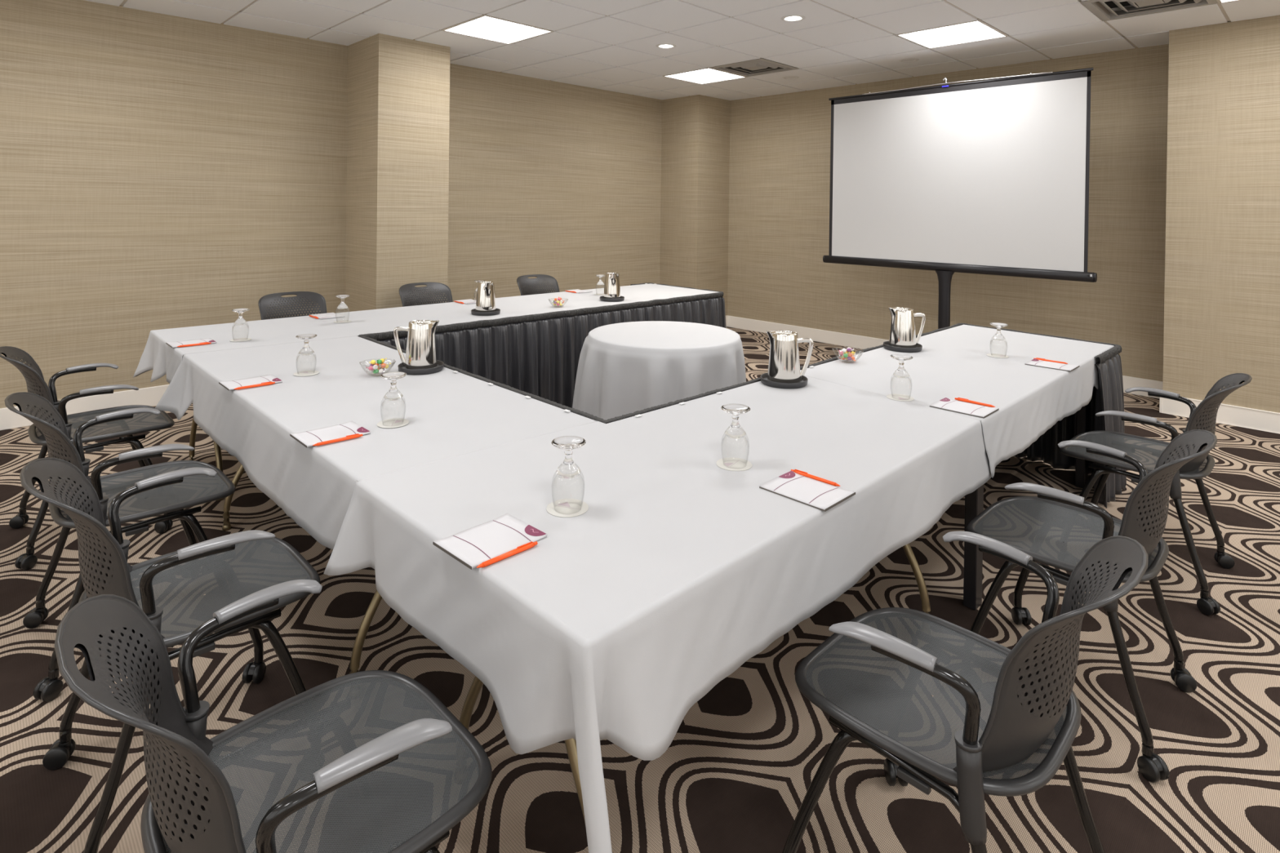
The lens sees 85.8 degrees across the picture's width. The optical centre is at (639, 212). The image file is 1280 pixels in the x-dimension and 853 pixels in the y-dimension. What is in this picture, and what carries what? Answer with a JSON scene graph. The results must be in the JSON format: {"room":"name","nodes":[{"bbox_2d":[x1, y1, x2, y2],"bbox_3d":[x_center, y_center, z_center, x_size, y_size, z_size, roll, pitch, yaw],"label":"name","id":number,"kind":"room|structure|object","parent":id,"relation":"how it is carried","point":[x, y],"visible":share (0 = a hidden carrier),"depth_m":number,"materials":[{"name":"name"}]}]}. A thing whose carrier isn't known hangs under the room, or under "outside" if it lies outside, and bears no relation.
{"room":"hotel meeting room","nodes":[
{"label":"hotel meeting room","id":0,"kind":"room"},
{"bbox_2d":[0,0,662,408],"bbox_3d":[-3.055,-0.081,5.352,10.340,2.910,0.120,0,1,-44],"label":"wall","id":1,"kind":"structure","parent":0,"point":[158,171],"depth_m":5.16,"materials":[{"name":"beige fabric"}]},
{"bbox_2d":[0,384,168,430],"bbox_3d":[-3.026,1.309,4.882,9.734,0.138,0.630,0,1,-44],"label":"baseboard","id":2,"kind":"structure","parent":1,"relation":"attached to","point":[149,396],"depth_m":4.68,"materials":[{"name":"white"}]},
{"bbox_2d":[345,33,450,311],"bbox_3d":[-2.052,-0.016,5.826,0.615,2.800,0.610,0,1,-44],"label":"column","id":3,"kind":"structure","parent":0,"point":[398,91],"depth_m":5.59,"materials":[{"name":"beige fabric"}]},
{"bbox_2d":[0,326,1279,852],"bbox_3d":[0.296,1.481,1.931,10.540,0.080,9.700,0,1,-44],"label":"floor","id":4,"kind":"structure","parent":0,"point":[736,774],"depth_m":2.00,"materials":[{"name":"carpet"}]},
{"bbox_2d":[0,346,174,569],"bbox_3d":[-2.427,0.982,3.032,0.607,0.832,0.583,0,1,-44],"label":"chair","id":5,"kind":"object","parent":4,"relation":"on","point":[140,423],"visible":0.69,"depth_m":2.98,"materials":[{"name":"black plastic"}]},
{"bbox_2d":[4,391,235,702],"bbox_3d":[-1.734,0.996,2.326,0.607,0.832,0.583,0,1,-44],"label":"chair","id":6,"kind":"object","parent":4,"relation":"on","point":[171,500],"visible":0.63,"depth_m":2.29,"materials":[{"name":"black plastic"}]},
{"bbox_2d":[19,457,319,852],"bbox_3d":[-1.166,1.007,1.748,0.607,0.832,0.583,0,1,-44],"label":"chair","id":7,"kind":"object","parent":4,"relation":"on","point":[171,588],"visible":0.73,"depth_m":1.72,"materials":[{"name":"black plastic"}]},
{"bbox_2d":[182,355,223,501],"bbox_3d":[-1.703,1.031,4.115,1.855,0.738,0.830,0,1,-44],"label":"folding table","id":8,"kind":"object","parent":4,"relation":"on","point":[193,428],"visible":0.14,"depth_m":3.72,"materials":[{"name":"beige"}]},
{"bbox_2d":[133,302,531,382],"bbox_3d":[-1.730,0.781,4.129,1.997,0.256,0.951,0,1,-44],"label":"tablecloth","id":9,"kind":"object","parent":8,"relation":"on","point":[157,356],"visible":0.78,"depth_m":3.84,"materials":[{"name":"white fabric"}]},
{"bbox_2d":[165,337,216,347],"bbox_3d":[-2.232,0.646,3.428,0.186,0.007,0.143,0,1,-44],"label":"note card","id":10,"kind":"object","parent":9,"relation":"on","point":[173,344],"visible":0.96,"depth_m":3.43,"materials":[{"name":"grey paper"}]},
{"bbox_2d":[177,342,211,346],"bbox_3d":[-2.179,0.644,3.367,0.142,0.013,0.010,0,1,-43],"label":"ballpoint pen","id":11,"kind":"object","parent":10,"relation":"on","point":[202,343],"visible":1,"depth_m":3.37,"materials":[{"name":"orange plastic"}]},
{"bbox_2d":[229,337,251,342],"bbox_3d":[-2.044,0.650,3.526,0.098,0.002,0.098,1,0,20],"label":"coaster","id":12,"kind":"object","parent":9,"relation":"on","point":[238,340],"visible":0.98,"depth_m":3.52,"materials":[{"name":"grey paper"}]},
{"bbox_2d":[231,308,249,341],"bbox_3d":[-2.042,0.571,3.522,0.081,0.156,0.081,0,1,-44],"label":"water goblet","id":13,"kind":"object","parent":12,"relation":"on","point":[240,321],"visible":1,"depth_m":3.51,"materials":[{"name":"clear glass"}]},
{"bbox_2d":[310,312,344,319],"bbox_3d":[-1.953,0.643,4.305,0.143,0.007,0.186,0,1,-44],"label":"note card","id":14,"kind":"object","parent":9,"relation":"on","point":[328,315],"visible":0.98,"depth_m":4.31,"materials":[{"name":"grey paper"}]},
{"bbox_2d":[333,320,351,323],"bbox_3d":[-1.776,0.649,4.112,0.098,0.002,0.098,1,0,35],"label":"coaster","id":15,"kind":"object","parent":9,"relation":"on","point":[340,321],"visible":1,"depth_m":4.10,"materials":[{"name":"grey paper"}]},
{"bbox_2d":[335,294,350,321],"bbox_3d":[-1.773,0.571,4.107,0.081,0.156,0.081,0,1,-44],"label":"water goblet","id":16,"kind":"object","parent":15,"relation":"on","point":[342,305],"visible":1,"depth_m":4.09,"materials":[{"name":"clear glass"}]},
{"bbox_2d":[453,298,475,304],"bbox_3d":[-1.246,0.647,5.027,0.143,0.007,0.186,0,1,-44],"label":"note card","id":17,"kind":"object","parent":9,"relation":"on","point":[469,300],"visible":0.81,"depth_m":5.02,"materials":[{"name":"grey paper"}]},
{"bbox_2d":[471,308,500,315],"bbox_3d":[-1.007,0.645,4.497,0.188,0.024,0.188,0,1,-44],"label":"round tray","id":18,"kind":"object","parent":9,"relation":"on","point":[498,310],"visible":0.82,"depth_m":4.42,"materials":[{"name":"grey plastic"}]},
{"bbox_2d":[475,281,496,311],"bbox_3d":[-1.018,0.550,4.503,0.162,0.206,0.133,1,0,29],"label":"water pitcher","id":19,"kind":"object","parent":18,"relation":"on","point":[486,297],"visible":0.87,"depth_m":4.45,"materials":[{"name":"silver metal"}]},
{"bbox_2d":[53,579,492,852],"bbox_3d":[-0.581,1.019,1.152,0.607,0.832,0.583,0,1,-44],"label":"chair","id":20,"kind":"object","parent":4,"relation":"on","point":[370,761],"visible":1,"depth_m":1.14,"materials":[{"name":"black plastic"}]},
{"bbox_2d":[258,291,327,319],"bbox_3d":[-2.257,0.974,4.605,0.583,0.832,0.607,0,1,-44],"label":"chair","id":21,"kind":"object","parent":4,"relation":"on","point":[264,302],"visible":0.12,"depth_m":4.77,"materials":[{"name":"black plastic"}]},
{"bbox_2d":[222,463,382,674],"bbox_3d":[-1.122,1.048,2.717,0.735,0.738,1.900,0,1,-44],"label":"folding table","id":22,"kind":"object","parent":4,"relation":"on","point":[364,627],"visible":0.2,"depth_m":2.05,"materials":[{"name":"beige"}]},
{"bbox_2d":[154,336,595,549],"bbox_3d":[-1.196,0.805,2.756,0.883,0.272,2.197,0,1,-44],"label":"tablecloth","id":23,"kind":"object","parent":22,"relation":"on","point":[449,413],"visible":0.91,"depth_m":2.37,"materials":[{"name":"white fabric"}]},
{"bbox_2d":[218,373,282,391],"bbox_3d":[-1.519,0.660,2.688,0.186,0.007,0.143,0,1,-44],"label":"note card","id":24,"kind":"object","parent":23,"relation":"on","point":[229,385],"visible":0.97,"depth_m":2.69,"materials":[{"name":"grey paper"}]},
{"bbox_2d":[233,381,275,389],"bbox_3d":[-1.468,0.658,2.625,0.010,0.013,0.142,1,1,44],"label":"ballpoint pen","id":25,"kind":"object","parent":24,"relation":"on","point":[270,382],"visible":1,"depth_m":2.62,"materials":[{"name":"orange plastic"}]},
{"bbox_2d":[293,370,319,376],"bbox_3d":[-1.379,0.663,2.848,0.098,0.002,0.098,1,0,4],"label":"coaster","id":26,"kind":"object","parent":23,"relation":"on","point":[304,373],"visible":1,"depth_m":2.84,"materials":[{"name":"grey paper"}]},
{"bbox_2d":[295,333,317,373],"bbox_3d":[-1.377,0.585,2.843,0.081,0.156,0.081,0,1,-44],"label":"water goblet","id":27,"kind":"object","parent":26,"relation":"on","point":[306,349],"visible":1,"depth_m":2.83,"materials":[{"name":"clear glass"}]},
{"bbox_2d":[289,421,370,448],"bbox_3d":[-0.942,0.671,2.096,0.186,0.007,0.143,0,1,-44],"label":"note card","id":28,"kind":"object","parent":23,"relation":"on","point":[307,438],"visible":0.98,"depth_m":2.10,"materials":[{"name":"grey paper"}]},
{"bbox_2d":[312,433,362,445],"bbox_3d":[-0.891,0.670,2.033,0.142,0.013,0.010,0,1,-43],"label":"ballpoint pen","id":29,"kind":"object","parent":28,"relation":"on","point":[353,436],"visible":1,"depth_m":2.03,"materials":[{"name":"orange plastic"}]},
{"bbox_2d":[361,362,393,376],"bbox_3d":[-1.083,0.641,2.843,0.145,0.054,0.139,0,1,-44],"label":"candy bowl","id":30,"kind":"object","parent":23,"relation":"on","point":[393,362],"visible":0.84,"depth_m":2.81,"materials":[{"name":"clear glass"}]},
{"bbox_2d":[368,360,376,364],"bbox_3d":[-1.099,0.616,2.839,0.020,0.018,0.043,1,0,5],"label":"candy","id":31,"kind":"object","parent":30,"relation":"in","point":[372,362],"visible":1,"depth_m":2.83,"materials":[{"name":"yellow food"}]},
{"bbox_2d":[376,368,386,374],"bbox_3d":[-1.063,0.650,2.829,0.039,0.027,0.021,1,0,4],"label":"candy","id":32,"kind":"object","parent":30,"relation":"in","point":[380,371],"visible":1,"depth_m":2.82,"materials":[{"name":"white food"}]},
{"bbox_2d":[377,417,408,428],"bbox_3d":[-0.793,0.675,2.212,0.098,0.002,0.098,1,0,-11],"label":"coaster","id":33,"kind":"object","parent":23,"relation":"on","point":[397,422],"visible":1,"depth_m":2.21,"materials":[{"name":"grey paper"}]},
{"bbox_2d":[380,371,406,425],"bbox_3d":[-0.790,0.596,2.207,0.081,0.156,0.081,0,1,-44],"label":"water goblet","id":34,"kind":"object","parent":33,"relation":"on","point":[393,393],"visible":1,"depth_m":2.20,"materials":[{"name":"clear glass"}]},
{"bbox_2d":[397,360,444,374],"bbox_3d":[-0.933,0.657,2.937,0.188,0.024,0.188,0,1,-44],"label":"round tray","id":35,"kind":"object","parent":23,"relation":"on","point":[440,366],"visible":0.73,"depth_m":2.86,"materials":[{"name":"grey plastic"}]},
{"bbox_2d":[393,320,439,368],"bbox_3d":[-0.945,0.561,2.943,0.162,0.206,0.133,1,0,28],"label":"water pitcher","id":36,"kind":"object","parent":35,"relation":"on","point":[421,351],"visible":0.94,"depth_m":2.89,"materials":[{"name":"silver metal"}]},
{"bbox_2d":[357,334,610,423],"bbox_3d":[-0.796,1.039,2.981,0.114,0.748,2.005,0,1,-44],"label":"table skirt","id":37,"kind":"object","parent":22,"relation":"attached to","point":[455,370],"visible":0.15,"depth_m":2.63,"materials":[{"name":"black fabric"}]},
{"bbox_2d":[399,282,453,306],"bbox_3d":[-1.558,0.978,5.292,0.583,0.832,0.607,0,1,-44],"label":"chair","id":38,"kind":"object","parent":4,"relation":"on","point":[404,291],"visible":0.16,"depth_m":5.46,"materials":[{"name":"black plastic"}]},
{"bbox_2d":[516,274,559,295],"bbox_3d":[-0.787,0.982,6.048,0.583,0.832,0.607,0,1,-44],"label":"chair","id":39,"kind":"object","parent":4,"relation":"on","point":[525,284],"visible":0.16,"depth_m":6.22,"materials":[{"name":"black plastic"}]},
{"bbox_2d":[459,543,930,823],"bbox_3d":[0.240,1.070,2.004,1.700,0.738,0.787,0,1,-44],"label":"folding table","id":40,"kind":"object","parent":4,"relation":"on","point":[476,686],"visible":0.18,"depth_m":1.70,"materials":[{"name":"beige"}]},
{"bbox_2d":[324,375,991,852],"bbox_3d":[0.240,0.905,2.036,1.908,0.430,1.007,0,1,-44],"label":"tablecloth","id":41,"kind":"object","parent":40,"relation":"on","point":[678,570],"visible":0.99,"depth_m":1.54,"materials":[{"name":"white fabric"}]},
{"bbox_2d":[432,513,546,569],"bbox_3d":[-0.313,0.684,1.444,0.143,0.007,0.186,1,1,43],"label":"notepad","id":42,"kind":"object","parent":41,"relation":"on","point":[472,547],"visible":0.99,"depth_m":1.44,"materials":[{"name":"grey paper"}]},
{"bbox_2d":[476,541,537,568],"bbox_3d":[-0.264,0.682,1.376,0.010,0.013,0.142,1,1,45],"label":"ballpoint pen","id":43,"kind":"object","parent":42,"relation":"on","point":[531,544],"visible":1,"depth_m":1.37,"materials":[{"name":"orange plastic"}]},
{"bbox_2d":[546,498,588,517],"bbox_3d":[-0.169,0.687,1.605,0.098,0.002,0.098,1,0,17],"label":"coaster","id":44,"kind":"object","parent":41,"relation":"on","point":[569,507],"visible":0.98,"depth_m":1.60,"materials":[{"name":"grey paper"}]},
{"bbox_2d":[551,435,586,513],"bbox_3d":[-0.167,0.609,1.600,0.081,0.156,0.081,0,1,-44],"label":"water goblet","id":45,"kind":"object","parent":44,"relation":"on","point":[568,468],"visible":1,"depth_m":1.59,"materials":[{"name":"clear glass"}]},
{"bbox_2d":[715,457,751,471],"bbox_3d":[0.259,0.691,1.893,0.098,0.002,0.098,1,0,32],"label":"coaster","id":46,"kind":"object","parent":41,"relation":"on","point":[733,464],"visible":0.99,"depth_m":1.89,"materials":[{"name":"grey paper"}]},
{"bbox_2d":[720,404,750,468],"bbox_3d":[0.261,0.612,1.888,0.081,0.156,0.081,0,1,-44],"label":"water goblet","id":47,"kind":"object","parent":46,"relation":"on","point":[735,430],"visible":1,"depth_m":1.88,"materials":[{"name":"clear glass"}]},
{"bbox_2d":[760,372,808,388],"bbox_3d":[0.583,0.677,2.788,0.188,0.024,0.188,0,1,-44],"label":"round tray","id":48,"kind":"object","parent":41,"relation":"on","point":[803,383],"visible":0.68,"depth_m":2.71,"materials":[{"name":"grey plastic"}]},
{"bbox_2d":[766,330,813,382],"bbox_3d":[0.596,0.582,2.795,0.162,0.206,0.133,0,0,-31],"label":"water pitcher","id":49,"kind":"object","parent":48,"relation":"on","point":[784,366],"visible":0.94,"depth_m":2.74,"materials":[{"name":"silver metal"}]},
{"bbox_2d":[759,471,855,511],"bbox_3d":[0.417,0.691,1.720,0.143,0.007,0.186,0,1,-44],"label":"note card","id":50,"kind":"object","parent":41,"relation":"on","point":[823,496],"visible":1,"depth_m":1.71,"materials":[{"name":"grey paper"}]},
{"bbox_2d":[791,469,840,486],"bbox_3d":[0.455,0.688,1.791,0.142,0.013,0.010,1,1,44],"label":"ballpoint pen","id":51,"kind":"object","parent":50,"relation":"on","point":[799,472],"visible":1,"depth_m":1.79,"materials":[{"name":"orange plastic"}]},
{"bbox_2d":[822,67,1097,328],"bbox_3d":[2.553,0.146,5.820,0.602,2.574,2.229,0,1,-44],"label":"projection screen","id":52,"kind":"object","parent":4,"relation":"on","point":[990,176],"visible":0.88,"depth_m":5.68,"materials":[{"name":"grey fabric"}]},
{"bbox_2d":[782,531,1148,852],"bbox_3d":[0.650,1.032,1.408,0.583,0.832,0.607,0,1,-44],"label":"chair","id":53,"kind":"object","parent":4,"relation":"on","point":[998,720],"visible":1,"depth_m":1.32,"materials":[{"name":"grey plastic"}]},
{"bbox_2d":[963,403,1088,610],"bbox_3d":[1.569,1.078,3.302,1.875,0.738,0.777,0,1,-44],"label":"folding table","id":54,"kind":"object","parent":4,"relation":"on","point":[974,501],"visible":0.11,"depth_m":2.53,"materials":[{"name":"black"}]},
{"bbox_2d":[604,323,1126,508],"bbox_3d":[1.254,1.065,3.018,3.058,0.748,1.003,0,1,-44],"label":"table skirt","id":55,"kind":"object","parent":54,"relation":"attached to","point":[1108,396],"visible":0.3,"depth_m":3.53,"materials":[{"name":"black fabric"}]},
{"bbox_2d":[800,324,1114,478],"bbox_3d":[1.592,0.799,3.304,2.016,0.202,0.849,0,1,-44],"label":"tablecloth","id":56,"kind":"object","parent":54,"relation":"on","point":[953,362],"visible":0.8,"depth_m":3.00,"materials":[{"name":"white fabric"}]},
{"bbox_2d":[886,394,914,401],"bbox_3d":[0.979,0.695,2.592,0.098,0.002,0.098,0,1,-42],"label":"coaster","id":57,"kind":"object","parent":56,"relation":"on","point":[902,397],"visible":0.99,"depth_m":2.58,"materials":[{"name":"white paper"}]},
{"bbox_2d":[890,354,912,399],"bbox_3d":[0.981,0.616,2.587,0.081,0.156,0.081,0,1,-44],"label":"water goblet","id":58,"kind":"object","parent":57,"relation":"on","point":[900,372],"visible":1,"depth_m":2.58,"materials":[{"name":"clear glass"}]},
{"bbox_2d":[883,341,922,352],"bbox_3d":[1.339,0.682,3.514,0.188,0.024,0.188,0,1,-44],"label":"round tray","id":59,"kind":"object","parent":56,"relation":"on","point":[886,344],"visible":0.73,"depth_m":3.44,"materials":[{"name":"grey plastic"}]},
{"bbox_2d":[888,307,925,347],"bbox_3d":[1.352,0.587,3.521,0.162,0.206,0.133,0,0,-35],"label":"water pitcher","id":60,"kind":"object","parent":59,"relation":"on","point":[902,330],"visible":0.96,"depth_m":3.47,"materials":[{"name":"silver metal"}]},
{"bbox_2d":[929,397,999,417],"bbox_3d":[1.159,0.696,2.463,0.143,0.007,0.186,0,1,-44],"label":"note card","id":61,"kind":"object","parent":56,"relation":"on","point":[948,404],"visible":1,"depth_m":2.46,"materials":[{"name":"grey paper"}]},
{"bbox_2d":[954,397,995,407],"bbox_3d":[1.224,0.693,2.519,0.010,0.013,0.142,0,1,-43],"label":"ballpoint pen","id":62,"kind":"object","parent":61,"relation":"on","point":[965,400],"visible":1,"depth_m":2.52,"materials":[{"name":"orange plastic"}]},
{"bbox_2d":[986,353,1008,358],"bbox_3d":[1.749,0.699,3.370,0.098,0.002,0.098,1,0,-27],"label":"coaster","id":63,"kind":"object","parent":56,"relation":"on","point":[994,355],"visible":1,"depth_m":3.37,"materials":[{"name":"grey paper"}]},
{"bbox_2d":[989,322,1008,356],"bbox_3d":[1.752,0.621,3.365,0.081,0.156,0.081,0,1,-44],"label":"water goblet","id":64,"kind":"object","parent":63,"relation":"on","point":[997,336],"visible":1,"depth_m":3.35,"materials":[{"name":"clear glass"}]},
{"bbox_2d":[1025,358,1079,371],"bbox_3d":[1.897,0.700,3.172,0.143,0.007,0.186,0,1,-44],"label":"note card","id":65,"kind":"object","parent":56,"relation":"on","point":[1037,362],"visible":1,"depth_m":3.16,"materials":[{"name":"grey paper"}]},
{"bbox_2d":[1033,357,1067,364],"bbox_3d":[1.933,0.697,3.243,0.142,0.013,0.010,1,1,44],"label":"ballpoint pen","id":66,"kind":"object","parent":65,"relation":"on","point":[1038,358],"visible":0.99,"depth_m":3.24,"materials":[{"name":"orange plastic"}]},
{"bbox_2d":[966,429,1217,782],"bbox_3d":[1.346,1.037,2.091,0.583,0.832,0.607,0,1,-44],"label":"chair","id":67,"kind":"object","parent":4,"relation":"on","point":[1039,526],"visible":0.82,"depth_m":2.05,"materials":[{"name":"black plastic"}]},
{"bbox_2d":[1060,373,1252,615],"bbox_3d":[2.095,1.041,2.827,0.583,0.832,0.607,0,1,-44],"label":"chair","id":68,"kind":"object","parent":4,"relation":"on","point":[1147,451],"visible":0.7,"depth_m":2.75,"materials":[{"name":"black plastic"}]},
{"bbox_2d":[84,0,1279,100],"bbox_3d":[0.332,-1.358,1.911,10.418,0.018,9.578,0,1,-44],"label":"ceiling","id":69,"kind":"structure","parent":0,"point":[1055,28],"depth_m":5.18,"materials":[{"name":"tile"}]},
{"bbox_2d":[441,13,554,44],"bbox_3d":[-1.086,-1.437,5.260,0.611,0.097,0.611,0,1,-44],"label":"ceiling light","id":70,"kind":"object","parent":69,"relation":"attached to","point":[485,24],"visible":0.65,"depth_m":5.40,"materials":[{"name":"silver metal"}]},
{"bbox_2d":[459,20,518,35],"bbox_3d":[-1.086,-1.463,5.260,0.575,0.030,0.575,0,1,-44],"label":"diffuser","id":71,"kind":"object","parent":70,"relation":"attached to","point":[489,28],"depth_m":5.42,"materials":[{"name":"white plastic"}]},
{"bbox_2d":[655,43,675,48],"bbox_3d":[0.214,-1.373,5.678,0.170,0.006,0.170,0,1,-44],"label":"recessed light","id":72,"kind":"object","parent":69,"relation":"in","point":[661,45],"visible":1,"depth_m":5.66,"materials":[{"name":"white paint"}]},
{"bbox_2d":[120,0,1231,91],"bbox_3d":[0.333,-1.453,1.911,10.540,0.192,9.700,0,1,-44],"label":"trim","id":73,"kind":"structure","parent":69,"relation":"attached to","point":[122,3],"depth_m":5.36,"materials":[{"name":"silver metal"}]},
{"bbox_2d":[662,66,746,84],"bbox_3d":[0.657,-1.426,6.971,0.611,0.097,0.611,0,1,-44],"label":"ceiling light","id":74,"kind":"object","parent":69,"relation":"attached to","point":[706,73],"visible":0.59,"depth_m":7.16,"materials":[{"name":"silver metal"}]},
{"bbox_2d":[681,71,711,78],"bbox_3d":[0.657,-1.453,6.971,0.575,0.030,0.575,0,1,-44],"label":"diffuser","id":75,"kind":"object","parent":74,"relation":"attached to","point":[693,74],"depth_m":7.22,"materials":[{"name":"white plastic"}]},
{"bbox_2d":[710,57,798,76],"bbox_3d":[1.084,-1.415,6.536,0.611,0.094,0.611,0,1,-44],"label":"ceiling vent","id":76,"kind":"object","parent":69,"relation":"in","point":[760,66],"visible":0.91,"depth_m":6.53,"materials":[{"name":"silver metal"}]},
{"bbox_2d":[782,75,799,79],"bbox_3d":[1.521,-1.366,6.961,0.170,0.006,0.170,0,1,-44],"label":"recessed light","id":77,"kind":"object","parent":69,"relation":"in","point":[785,77],"visible":1,"depth_m":6.95,"materials":[{"name":"white paint"}]},
{"bbox_2d":[780,14,805,21],"bbox_3d":[1.069,-1.357,4.807,0.170,0.006,0.170,0,1,-44],"label":"recessed light","id":78,"kind":"object","parent":69,"relation":"in","point":[790,17],"visible":1,"depth_m":4.80,"materials":[{"name":"white paint"}]},
{"bbox_2d":[898,57,919,62],"bbox_3d":[2.376,-1.349,6.091,0.170,0.006,0.170,0,1,-44],"label":"recessed light","id":79,"kind":"object","parent":69,"relation":"in","point":[905,60],"visible":1,"depth_m":6.09,"materials":[{"name":"white paint"}]},
{"bbox_2d":[894,18,1008,48],"bbox_3d":[2.368,-1.393,5.228,0.611,0.097,0.611,0,1,-44],"label":"ceiling light","id":80,"kind":"object","parent":69,"relation":"attached to","point":[978,28],"visible":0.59,"depth_m":5.36,"materials":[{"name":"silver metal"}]},
{"bbox_2d":[923,24,993,40],"bbox_3d":[2.368,-1.419,5.228,0.575,0.030,0.575,0,1,-44],"label":"diffuser","id":81,"kind":"object","parent":80,"relation":"attached to","point":[957,32],"depth_m":5.37,"materials":[{"name":"white plastic"}]},
{"bbox_2d":[1080,0,1217,21],"bbox_3d":[3.223,-1.372,4.357,0.611,0.094,0.611,0,1,-44],"label":"ceiling vent","id":82,"kind":"object","parent":69,"relation":"in","point":[1102,8],"visible":1,"depth_m":4.49,"materials":[{"name":"silver metal"}]},
{"bbox_2d":[1216,0,1239,3],"bbox_3d":[3.651,-1.367,3.921,0.611,0.097,0.611,0,1,-44],"label":"ceiling light","id":83,"kind":"object","parent":69,"relation":"attached to","point":[1218,1],"visible":1,"depth_m":4.31,"materials":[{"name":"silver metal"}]},
{"bbox_2d":[659,94,730,315],"bbox_3d":[0.675,0.000,8.511,0.590,2.800,0.600,0,1,-44],"label":"wall","id":84,"kind":"structure","parent":0,"point":[695,131],"depth_m":8.29,"materials":[{"name":"beige fabric"}]},
{"bbox_2d":[727,44,1168,381],"bbox_3d":[2.428,-0.024,7.233,0.120,2.910,5.120,0,1,-44],"label":"wall","id":85,"kind":"structure","parent":0,"point":[780,167],"depth_m":6.47,"materials":[{"name":"beige fabric"}]},
{"bbox_2d":[727,315,1279,434],"bbox_3d":[4.027,1.397,5.161,0.489,0.138,8.884,0,1,-44],"label":"baseboard","id":86,"kind":"structure","parent":85,"relation":"attached to","point":[856,341],"depth_m":5.50,"materials":[{"name":"white"}]},
{"bbox_2d":[1162,14,1279,413],"bbox_3d":[5.672,0.042,3.594,0.590,2.910,4.620,0,1,-44],"label":"wall","id":87,"kind":"structure","parent":0,"point":[1222,292],"depth_m":4.80,"materials":[{"name":"beige fabric"}]},
{"bbox_3d":[0.136,1.065,4.037,0.870,0.718,0.870,0,1,-44],"label":"round table","id":88,"kind":"object","parent":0,"visible":0},
{"bbox_2d":[572,320,746,420],"bbox_3d":[0.113,1.059,4.036,1.083,0.712,1.068,0,1,-44],"label":"tablecloth","id":89,"kind":"object","parent":88,"relation":"on","point":[624,368],"visible":0.62,"depth_m":3.67,"materials":[{"name":"white fabric"}]},
{"bbox_3d":[-0.294,1.039,5.471,1.855,0.738,0.810,0,1,-44],"label":"folding table","id":90,"kind":"object","parent":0,"visible":0},
{"bbox_2d":[360,282,726,408],"bbox_3d":[-0.682,1.026,5.095,3.145,0.749,1.035,0,1,-44],"label":"table skirt","id":91,"kind":"object","parent":90,"relation":"attached to","point":[538,354],"visible":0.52,"depth_m":4.50,"materials":[{"name":"black fabric"}]},
{"bbox_2d":[475,283,717,314],"bbox_3d":[-0.308,0.763,5.472,1.925,0.203,0.899,0,1,-44],"label":"tablecloth","id":92,"kind":"object","parent":90,"relation":"on","point":[536,304],"visible":0.6,"depth_m":5.35,"materials":[{"name":"white fabric"}]},
{"bbox_2d":[566,288,592,293],"bbox_3d":[-0.511,0.652,5.734,0.143,0.007,0.186,0,1,-44],"label":"note card","id":93,"kind":"object","parent":92,"relation":"on","point":[577,291],"visible":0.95,"depth_m":5.74,"materials":[{"name":"grey paper"}]},
{"bbox_2d":[600,295,624,302],"bbox_3d":[-0.212,0.650,5.229,0.188,0.024,0.188,0,1,-44],"label":"round tray","id":94,"kind":"object","parent":92,"relation":"on","point":[622,298],"visible":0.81,"depth_m":5.15,"materials":[{"name":"grey plastic"}]},
{"bbox_2d":[603,272,620,298],"bbox_3d":[-0.221,0.555,5.237,0.162,0.206,0.133,1,1,42],"label":"water pitcher","id":95,"kind":"object","parent":94,"relation":"on","point":[611,286],"visible":0.82,"depth_m":5.18,"materials":[{"name":"silver metal"}]},
{"bbox_3d":[-0.320,0.658,5.549,0.098,0.002,0.098,1,0,-23],"label":"coaster","id":96,"kind":"object","parent":92,"relation":"on","visible":0},
{"bbox_2d":[595,274,605,293],"bbox_3d":[-0.318,0.579,5.544,0.081,0.156,0.081,0,1,-44],"label":"water goblet","id":97,"kind":"object","parent":96,"relation":"on","point":[600,282],"visible":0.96,"depth_m":5.53,"materials":[{"name":"clear glass"}]},
{"bbox_3d":[-1.173,0.651,5.033,0.098,0.002,0.098,0,1,-39],"label":"coaster","id":98,"kind":"object","parent":92,"relation":"on","visible":0},
{"bbox_2d":[474,280,484,299],"bbox_3d":[-1.171,0.572,5.028,0.081,0.156,0.081,0,1,-44],"label":"water goblet","id":99,"kind":"object","parent":98,"relation":"on","point":[476,281],"visible":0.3,"depth_m":5.01,"materials":[{"name":"clear glass"}]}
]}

